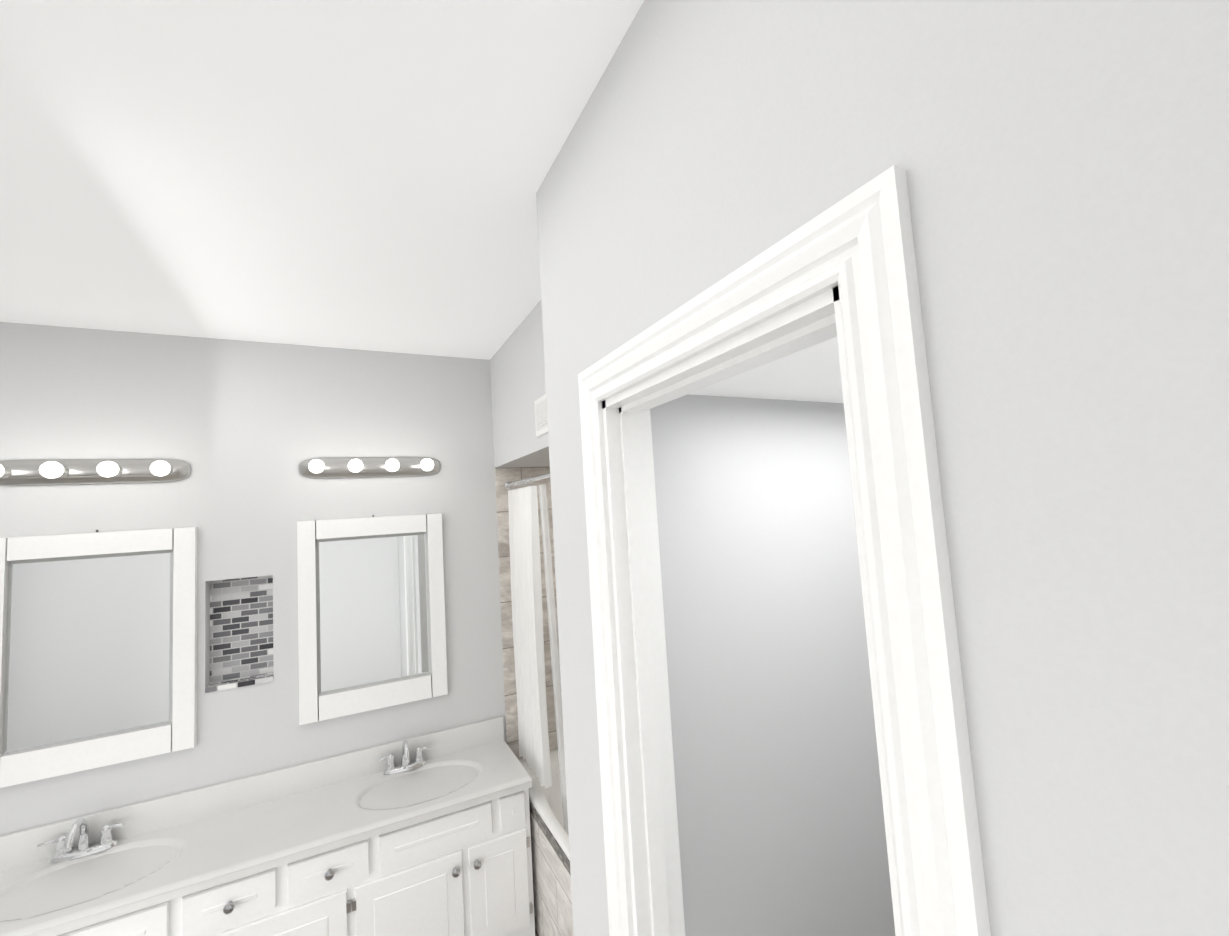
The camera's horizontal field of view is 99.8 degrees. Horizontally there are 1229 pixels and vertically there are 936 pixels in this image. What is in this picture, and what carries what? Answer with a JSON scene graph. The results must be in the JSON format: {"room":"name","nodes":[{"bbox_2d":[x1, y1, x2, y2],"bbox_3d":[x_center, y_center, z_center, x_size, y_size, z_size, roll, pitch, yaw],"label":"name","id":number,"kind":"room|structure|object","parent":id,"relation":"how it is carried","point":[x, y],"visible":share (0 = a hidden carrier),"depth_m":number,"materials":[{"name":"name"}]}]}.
{"room":"bathroom","nodes":[
{"label":"bathroom","id":0,"kind":"room"},
{"bbox_2d":[210,575,273,681],"bbox_3d":[-1.940,0.832,2.712,0.321,0.565,0.035,-1,-5,-27],"label":"wall","id":1,"kind":"structure","parent":0,"point":[241,627],"depth_m":2.69,"materials":[{"name":"tile"}]},
{"bbox_2d":[0,322,505,835],"bbox_3d":[-1.789,0.896,2.712,5.520,3.150,0.100,-1,-5,-27],"label":"wall","id":2,"kind":"structure","parent":0,"point":[242,428],"depth_m":2.67,"materials":[{"name":"paint"}]},
{"bbox_2d":[0,459,189,485],"bbox_3d":[-2.408,0.010,2.351,0.730,0.115,0.149,-1,-5,-27],"label":"light bar","id":3,"kind":"object","parent":2,"relation":"attached to","point":[58,472],"visible":1,"depth_m":2.38,"materials":[{"name":"silver metal"}]},
{"bbox_2d":[0,527,197,787],"bbox_3d":[-2.364,0.812,2.350,0.741,1.059,0.032,-1,-5,-27],"label":"mirror","id":4,"kind":"object","parent":2,"relation":"attached to","point":[98,649],"visible":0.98,"depth_m":2.35,"materials":[{"name":"clear glass"}]},
{"bbox_2d":[205,672,273,692],"bbox_3d":[-1.893,1.087,2.631,0.279,0.024,0.101,-1,-5,-27],"label":"sill","id":5,"kind":"structure","parent":2,"relation":"attached to","point":[238,682],"depth_m":2.61,"materials":[{"name":"tile"}]},
{"bbox_2d":[299,457,439,477],"bbox_3d":[-1.345,-0.011,2.897,0.730,0.115,0.149,-1,-5,-27],"label":"light bar","id":6,"kind":"object","parent":2,"relation":"attached to","point":[357,467],"visible":1,"depth_m":2.91,"materials":[{"name":"silver metal"}]},
{"bbox_2d":[297,513,447,724],"bbox_3d":[-1.330,0.792,2.882,0.741,1.059,0.032,-1,-5,-27],"label":"mirror","id":7,"kind":"object","parent":2,"relation":"attached to","point":[371,620],"visible":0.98,"depth_m":2.87,"materials":[{"name":"clear glass"}]},
{"bbox_2d":[0,0,643,359],"bbox_3d":[-1.608,-0.899,0.702,4.070,0.080,4.180,-1,-5,-27],"label":"ceiling","id":8,"kind":"structure","parent":0,"point":[370,175],"depth_m":1.42,"materials":[{"name":"paint"}]},
{"bbox_2d":[490,300,548,467],"bbox_3d":[-0.327,-0.437,2.550,0.120,0.701,1.775,-1,-5,-27],"label":"wall","id":9,"kind":"structure","parent":0,"point":[517,374],"depth_m":2.79,"materials":[{"name":"paint"}]},
{"bbox_2d":[534,394,547,437],"bbox_3d":[-0.318,-0.252,2.390,0.016,0.185,0.300,-1,-5,-27],"label":"air vent","id":10,"kind":"object","parent":9,"relation":"in","point":[541,421],"visible":0.48,"depth_m":2.43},
{"bbox_2d":[495,467,563,759],"bbox_3d":[-0.145,1.207,3.455,1.208,2.450,0.010,-1,-5,-27],"label":"wall tile","id":11,"kind":"structure","parent":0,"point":[503,476],"depth_m":3.28,"materials":[{"name":"beige tile"}]},
{"bbox_2d":[505,473,549,489],"bbox_3d":[-0.276,0.025,2.524,0.056,0.055,1.753,-1,-5,-27],"label":"curtain rod","id":12,"kind":"object","parent":11,"relation":"attached to","point":[539,477],"visible":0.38,"depth_m":2.88,"materials":[{"name":"silver metal"}]},
{"bbox_2d":[507,476,551,788],"bbox_3d":[-0.508,0.890,3.009,0.067,1.653,0.475,-1,-5,-27],"label":"shower curtain","id":13,"kind":"object","parent":12,"relation":"hanging from","point":[526,600],"visible":0.94,"depth_m":2.94,"materials":[{"name":"white fabric"}]},
{"bbox_2d":[538,485,567,831],"bbox_3d":[-0.321,1.027,2.771,0.074,1.880,0.110,-1,-5,-27],"label":"curtain liner","id":14,"kind":"object","parent":12,"relation":"hanging from","point":[560,749],"visible":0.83,"depth_m":2.77,"materials":[{"name":"white"}]},
{"bbox_2d":[516,455,549,466],"bbox_3d":[0.227,-0.125,2.798,1.080,0.050,1.775,-1,-5,-27],"label":"ceiling","id":15,"kind":"structure","parent":0,"point":[544,461],"depth_m":3.16,"materials":[{"name":"paint"}]},
{"bbox_2d":[536,173,895,935],"bbox_3d":[0.696,0.678,1.882,1.850,3.150,0.115,-1,-5,-27],"label":"wall","id":16,"kind":"structure","parent":0,"point":[778,799],"depth_m":1.71,"materials":[{"name":"paint"}]},
{"bbox_2d":[690,337,843,402],"bbox_3d":[0.960,-0.336,1.351,1.630,0.050,1.265,-1,-5,-27],"label":"ceiling","id":17,"kind":"structure","parent":0,"point":[812,373],"depth_m":1.57,"materials":[{"name":"paint"}]},
{"bbox_2d":[548,0,1228,935],"bbox_3d":[0.449,0.579,0.466,0.120,3.150,2.190,-1,-5,-27],"label":"wall","id":18,"kind":"structure","parent":0,"point":[1064,164],"depth_m":0.46,"materials":[{"name":"paint"}]},
{"bbox_2d":[578,165,990,935],"bbox_3d":[0.249,0.957,0.870,0.164,2.488,0.861,-1,-5,-27],"label":"door frame","id":19,"kind":"structure","parent":18,"relation":"attached to","point":[844,271],"depth_m":0.61,"materials":[{"name":"white wood"}]},
{"bbox_3d":[-0.767,2.292,0.776,5.520,0.060,4.180,-1,-5,-27],"label":"floor","id":20,"kind":"structure","parent":0,"visible":0},
{"bbox_2d":[48,784,534,935],"bbox_3d":[-1.715,2.057,2.236,2.676,0.755,0.576,-1,-5,-27],"label":"bathroom vanity","id":21,"kind":"object","parent":20,"relation":"on","point":[428,834],"depth_m":2.33,"materials":[{"name":"white wood"}]},
{"bbox_2d":[0,740,531,935],"bbox_3d":[-1.741,1.667,2.280,2.684,0.031,0.552,-1,-5,-27],"label":"countertop","id":22,"kind":"structure","parent":21,"relation":"on","point":[43,897],"depth_m":2.27,"materials":[{"name":"white stone"}]},
{"bbox_2d":[519,747,573,935],"bbox_3d":[0.298,2.010,2.597,1.196,0.662,1.751,-1,-5,-27],"label":"bathtub","id":23,"kind":"object","parent":20,"relation":"on","point":[552,895],"visible":0.08,"depth_m":2.55,"materials":[{"name":"tile"}]}
]}

